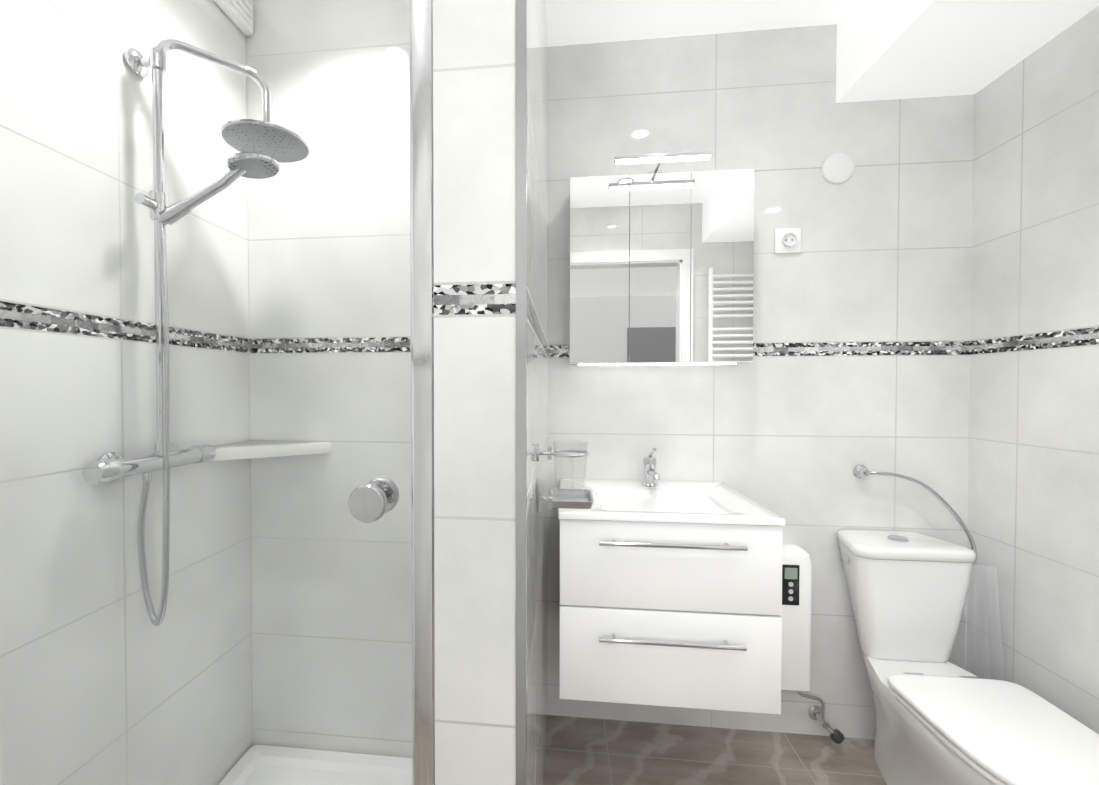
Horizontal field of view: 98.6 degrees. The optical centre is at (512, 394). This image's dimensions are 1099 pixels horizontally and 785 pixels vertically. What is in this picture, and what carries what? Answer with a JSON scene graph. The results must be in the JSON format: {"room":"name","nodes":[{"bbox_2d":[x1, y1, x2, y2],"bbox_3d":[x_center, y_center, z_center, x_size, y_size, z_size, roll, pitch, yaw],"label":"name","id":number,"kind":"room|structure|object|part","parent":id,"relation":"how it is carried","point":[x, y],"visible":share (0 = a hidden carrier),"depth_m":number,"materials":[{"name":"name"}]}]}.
{"room":"bathroom","nodes":[
{"label":"bathroom","id":0,"kind":"room"},
{"bbox_2d":[0,0,251,784],"bbox_3d":[-0.923,-0.024,0.884,0.100,2.366,1.988,0,1,6],"label":"wall","id":1,"kind":"structure","parent":0,"point":[196,110],"depth_m":1.02,"materials":[{"name":"tile"}]},
{"bbox_2d":[82,39,309,625],"bbox_3d":[-0.690,-0.153,1.108,0.312,1.320,0.412,0,1,6],"label":"shower","id":2,"kind":"object","parent":1,"relation":"attached to","point":[245,166],"depth_m":1.05,"materials":[{"name":"silver metal"}]},
{"bbox_3d":[-0.819,0.154,0.943,0.047,0.047,0.047,0,1,6],"label":"mixer handle","id":3,"kind":"part","parent":2,"relation":"part of","materials":[{"name":"silver metal"}]},
{"bbox_3d":[-0.799,-0.423,1.028,0.024,0.024,0.032,0,1,6],"label":"slider knob","id":4,"kind":"part","parent":2,"relation":"part of","materials":[{"name":"silver metal"}]},
{"bbox_2d":[142,472,151,480],"bbox_3d":[-0.808,0.179,1.043,0.018,0.018,0.018,0,1,6],"label":"outlet","id":5,"kind":"object","parent":2,"relation":"attached to","point":[148,478],"depth_m":1.04,"materials":[{"name":"silver metal"}]},
{"bbox_3d":[-0.704,-0.456,1.070,0.182,0.148,0.063,0,1,6],"label":"hand handle","id":6,"kind":"part","parent":2,"relation":"part of","materials":[{"name":"silver metal"}]},
{"bbox_3d":[-0.791,0.149,1.201,0.047,0.047,0.047,0,1,6],"label":"mixer handle","id":7,"kind":"part","parent":2,"relation":"part of","materials":[{"name":"silver metal"}]},
{"bbox_3d":[-0.710,-0.341,1.133,0.176,0.944,0.178,0,1,6],"label":"riser arm","id":8,"kind":"part","parent":2,"relation":"part of"},
{"bbox_2d":[213,0,252,35],"bbox_3d":[-0.801,-1.147,1.341,0.036,0.127,0.170,0,1,6],"label":"air vent","id":9,"kind":"object","parent":1,"relation":"in","point":[244,7],"depth_m":1.37,"materials":[{"name":"white plastic"}]},
{"bbox_2d":[246,0,411,757],"bbox_3d":[-0.421,-0.035,1.593,0.845,2.366,0.368,0,1,6],"label":"wall","id":10,"kind":"structure","parent":0,"point":[295,321],"depth_m":1.42,"materials":[{"name":"tile"}]},
{"bbox_2d":[209,441,330,461],"bbox_3d":[-0.689,0.161,1.337,0.264,0.034,0.203,0,1,6],"label":"corner shelf","id":11,"kind":"object","parent":10,"relation":"attached to","point":[270,450],"depth_m":1.34,"materials":[{"name":"white stone"}]},
{"bbox_2d":[433,0,548,784],"bbox_3d":[0.007,-0.028,1.188,0.134,2.366,1.021,0,1,6],"label":"wall","id":12,"kind":"structure","parent":0,"point":[474,144],"depth_m":0.68,"materials":[{"name":"tile"}]},
{"bbox_2d":[0,0,411,784],"bbox_3d":[-0.514,0.145,0.765,0.732,1.888,0.006,0,1,6],"label":"shower door","id":13,"kind":"object","parent":12,"relation":"attached to","point":[198,390],"visible":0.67,"depth_m":0.76,"materials":[{"name":"clear glass"}]},
{"bbox_2d":[348,483,387,522],"bbox_3d":[-0.216,0.162,0.713,0.058,0.058,0.031,0,1,6],"label":"handle","id":14,"kind":"object","parent":13,"relation":"attached to","point":[367,502],"visible":0.98,"depth_m":0.70,"materials":[{"name":"silver metal"}]},
{"bbox_2d":[368,477,398,512],"bbox_3d":[-0.212,0.162,0.751,0.058,0.058,0.031,0,1,6],"label":"door knob","id":15,"kind":"object","parent":13,"relation":"attached to","point":[392,502],"visible":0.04,"depth_m":0.75,"materials":[{"name":"silver metal"}]},
{"bbox_2d":[409,0,412,784],"bbox_3d":[-0.151,0.146,0.725,0.006,1.888,0.012,0,1,6],"label":"seal","id":16,"kind":"object","parent":12,"relation":"attached to","point":[411,391],"visible":0.25,"depth_m":0.72,"materials":[{"name":"grey plastic"}]},
{"bbox_2d":[410,0,434,784],"bbox_3d":[-0.131,0.137,0.723,0.037,1.910,0.044,0,1,6],"label":"door jamb","id":17,"kind":"object","parent":12,"relation":"attached to","point":[422,280],"visible":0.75,"depth_m":0.70,"materials":[{"name":"silver metal"}]},
{"bbox_2d":[516,0,526,784],"bbox_3d":[0.013,-0.020,0.678,0.015,2.366,0.012,0,1,6],"label":"trim","id":18,"kind":"structure","parent":12,"relation":"attached to","point":[521,392],"depth_m":0.67,"materials":[{"name":"silver metal"}]},
{"bbox_2d":[536,440,589,497],"bbox_3d":[0.100,0.144,0.927,0.105,0.105,0.078,0,1,6],"label":"holder","id":19,"kind":"object","parent":12,"relation":"attached to","point":[550,452],"visible":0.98,"depth_m":0.92,"materials":[{"name":"clear glass"}]},
{"bbox_3d":[0.063,0.115,0.930,0.030,0.009,0.009,0,1,6],"label":"arm","id":20,"kind":"part","parent":19,"relation":"part of"},
{"bbox_3d":[0.113,0.144,0.925,0.069,0.105,0.069,0,1,6],"label":"glass","id":21,"kind":"part","parent":19,"relation":"part of","materials":[{"name":"clear glass"}]},
{"bbox_2d":[537,483,593,512],"bbox_3d":[0.108,0.213,0.967,0.112,0.060,0.118,0,1,6],"label":"soap dish","id":22,"kind":"object","parent":12,"relation":"attached to","point":[553,500],"visible":0.9,"depth_m":0.96,"materials":[{"name":"silver metal"}]},
{"bbox_3d":[0.055,0.213,0.973,0.006,0.060,0.016,0,1,6],"label":"plate","id":23,"kind":"part","parent":22,"relation":"part of","materials":[{"name":"silver metal"}]},
{"bbox_3d":[0.067,0.213,0.972,0.030,0.009,0.009,0,1,6],"label":"arm","id":24,"kind":"part","parent":22,"relation":"part of"},
{"bbox_3d":[0.117,0.212,0.966,0.094,0.014,0.118,0,1,6],"label":"dish","id":25,"kind":"part","parent":22,"relation":"part of","materials":[{"name":"silver metal"}]},
{"bbox_2d":[546,0,854,46],"bbox_3d":[0.268,-1.229,-0.835,2.837,0.100,5.108,0,1,6],"label":"ceiling","id":26,"kind":"structure","parent":0,"point":[572,22],"depth_m":1.52,"materials":[{"name":"white paint"}]},
{"bbox_2d":[544,715,886,784],"bbox_3d":[0.268,1.237,-0.795,2.837,0.100,5.108,0,1,6],"label":"floor","id":27,"kind":"structure","parent":0,"point":[586,751],"depth_m":1.50,"materials":[{"name":"tile"}]},
{"bbox_2d":[218,745,411,784],"bbox_3d":[-0.465,1.123,1.066,0.769,0.068,0.722,0,1,6],"label":"shower tray","id":28,"kind":"object","parent":27,"relation":"on","point":[295,778],"depth_m":1.38,"materials":[{"name":"white ceramic"}]},
{"bbox_2d":[837,465,1098,784],"bbox_3d":[1.193,0.696,1.192,0.395,0.917,0.736,0,1,6],"label":"toilet","id":29,"kind":"object","parent":27,"relation":"on","point":[940,719],"visible":1,"depth_m":1.28,"materials":[{"name":"white ceramic"}]},
{"bbox_3d":[1.194,0.637,1.462,0.321,0.312,0.185,0,1,6],"label":"tank","id":30,"kind":"part","parent":29,"relation":"part of","materials":[{"name":"white ceramic"}]},
{"bbox_3d":[1.165,0.977,1.197,0.328,0.356,0.721,0,1,6],"label":"bowl","id":31,"kind":"part","parent":29,"relation":"part of","materials":[{"name":"white ceramic"}]},
{"bbox_3d":[1.149,0.791,1.051,0.332,0.016,0.438,0,1,6],"label":"seat","id":32,"kind":"part","parent":29,"relation":"part of","materials":[{"name":"white plastic"}]},
{"bbox_3d":[1.149,0.771,1.051,0.338,0.020,0.444,0,1,6],"label":"lid","id":33,"kind":"part","parent":29,"relation":"part of","materials":[{"name":"white plastic"}]},
{"bbox_2d":[548,24,973,738],"bbox_3d":[0.356,-0.037,1.694,2.467,2.366,0.100,0,1,6],"label":"wall","id":34,"kind":"structure","parent":0,"point":[862,318],"depth_m":1.58,"materials":[{"name":"tile"}]},
{"bbox_2d":[569,151,753,364],"bbox_3d":[0.467,-0.404,1.500,0.565,0.611,0.247,0,1,6],"label":"upper cabinet","id":35,"kind":"object","parent":34,"relation":"attached to","point":[661,266],"visible":1,"depth_m":1.48,"materials":[{"name":"mirror"}]},
{"bbox_3d":[0.279,-0.401,1.507,0.185,0.593,0.003,0,1,6],"label":"glass","id":36,"kind":"part","parent":35,"relation":"part of","materials":[{"name":"silver metal"}]},
{"bbox_3d":[0.279,-0.401,1.516,0.186,0.594,0.015,0,1,6],"label":"door","id":37,"kind":"part","parent":35,"relation":"part of","materials":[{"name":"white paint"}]},
{"bbox_3d":[0.467,-0.401,1.495,0.186,0.594,0.015,0,1,6],"label":"door","id":38,"kind":"part","parent":35,"relation":"part of","materials":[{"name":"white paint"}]},
{"bbox_3d":[0.466,-0.400,1.486,0.185,0.593,0.003,0,1,6],"label":"glass","id":39,"kind":"part","parent":35,"relation":"part of","materials":[{"name":"silver metal"}]},
{"bbox_2d":[614,151,711,173],"bbox_3d":[0.450,-0.701,1.457,0.278,0.016,0.168,0,1,6],"label":"light","id":40,"kind":"object","parent":35,"relation":"attached to","point":[690,156],"depth_m":1.38,"materials":[{"name":"white"}]},
{"bbox_3d":[0.654,-0.400,1.475,0.186,0.594,0.015,0,1,6],"label":"door","id":41,"kind":"part","parent":35,"relation":"part of","materials":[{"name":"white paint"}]},
{"bbox_3d":[0.653,-0.400,1.466,0.185,0.593,0.003,0,1,6],"label":"glass","id":42,"kind":"part","parent":35,"relation":"part of","materials":[{"name":"silver metal"}]},
{"bbox_2d":[558,448,785,713],"bbox_3d":[0.418,0.479,1.401,0.556,0.623,0.482,0,1,6],"label":"bathroom vanity","id":43,"kind":"object","parent":34,"relation":"attached to","point":[670,593],"visible":1,"depth_m":1.20,"materials":[{"name":"white paint"}]},
{"bbox_2d":[642,448,660,486],"bbox_3d":[0.449,0.233,1.507,0.052,0.133,0.152,0,1,6],"label":"faucet","id":44,"kind":"object","parent":43,"relation":"on","point":[651,478],"depth_m":1.54,"materials":[{"name":"silver metal"}]},
{"bbox_3d":[0.397,0.435,1.204,0.548,0.224,0.019,0,1,6],"label":"drawer","id":45,"kind":"part","parent":43,"relation":"part of","materials":[{"name":"white paint"}]},
{"bbox_2d":[558,479,785,525],"bbox_3d":[0.419,0.348,1.412,0.556,0.094,0.456,0,1,6],"label":"basin","id":46,"kind":"object","parent":43,"relation":"in","point":[616,502],"depth_m":1.32,"materials":[{"name":"white ceramic"}]},
{"bbox_2d":[774,228,800,253],"bbox_3d":[0.916,-0.512,1.562,0.082,0.082,0.023,0,1,6],"label":"electrical outlet plate","id":47,"kind":"object","parent":34,"relation":"attached to","point":[787,240],"visible":1,"depth_m":1.56,"materials":[{"name":"white plastic"}]},
{"bbox_2d":[780,544,843,743],"bbox_3d":[0.919,0.812,1.547,0.298,0.613,0.093,0,1,6],"label":"water heater","id":48,"kind":"object","parent":34,"relation":"attached to","point":[796,616],"visible":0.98,"depth_m":1.51,"materials":[{"name":"white plastic"}]},
{"bbox_3d":[0.889,0.607,1.504,0.052,0.129,0.004,0,1,6],"label":"water heater panel","id":49,"kind":"part","parent":48,"relation":"part of","materials":[{"name":"black plastic"}]},
{"bbox_3d":[1.045,1.099,1.515,0.040,0.040,0.040,0,1,6],"label":"valve knob","id":50,"kind":"part","parent":48,"relation":"part of","materials":[{"name":"grey plastic"}]},
{"bbox_2d":[821,153,853,183],"bbox_3d":[1.070,-0.744,1.546,0.100,0.100,0.014,0,1,6],"label":"cap","id":51,"kind":"object","parent":34,"relation":"attached to","point":[837,168],"visible":1,"depth_m":1.54,"materials":[{"name":"white plastic"}]},
{"bbox_2d":[836,0,1098,102],"bbox_3d":[1.185,-1.085,0.646,0.434,0.276,1.808,0,1,6],"label":"ceiling","id":52,"kind":"structure","parent":0,"point":[894,49],"depth_m":1.32,"materials":[{"name":"white paint"}]},
{"bbox_2d":[965,6,1098,733],"bbox_3d":[1.430,-0.019,0.627,0.100,2.366,1.988,0,1,6],"label":"wall","id":53,"kind":"structure","parent":0,"point":[1033,497],"depth_m":1.30,"materials":[{"name":"tile"}]},
{"bbox_2d":[964,564,1003,680],"bbox_3d":[1.415,0.814,1.403,0.092,0.615,0.044,0,1,6],"label":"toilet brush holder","id":54,"kind":"object","parent":53,"relation":"attached to","point":[991,647],"visible":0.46,"depth_m":1.40,"materials":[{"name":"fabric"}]}
]}

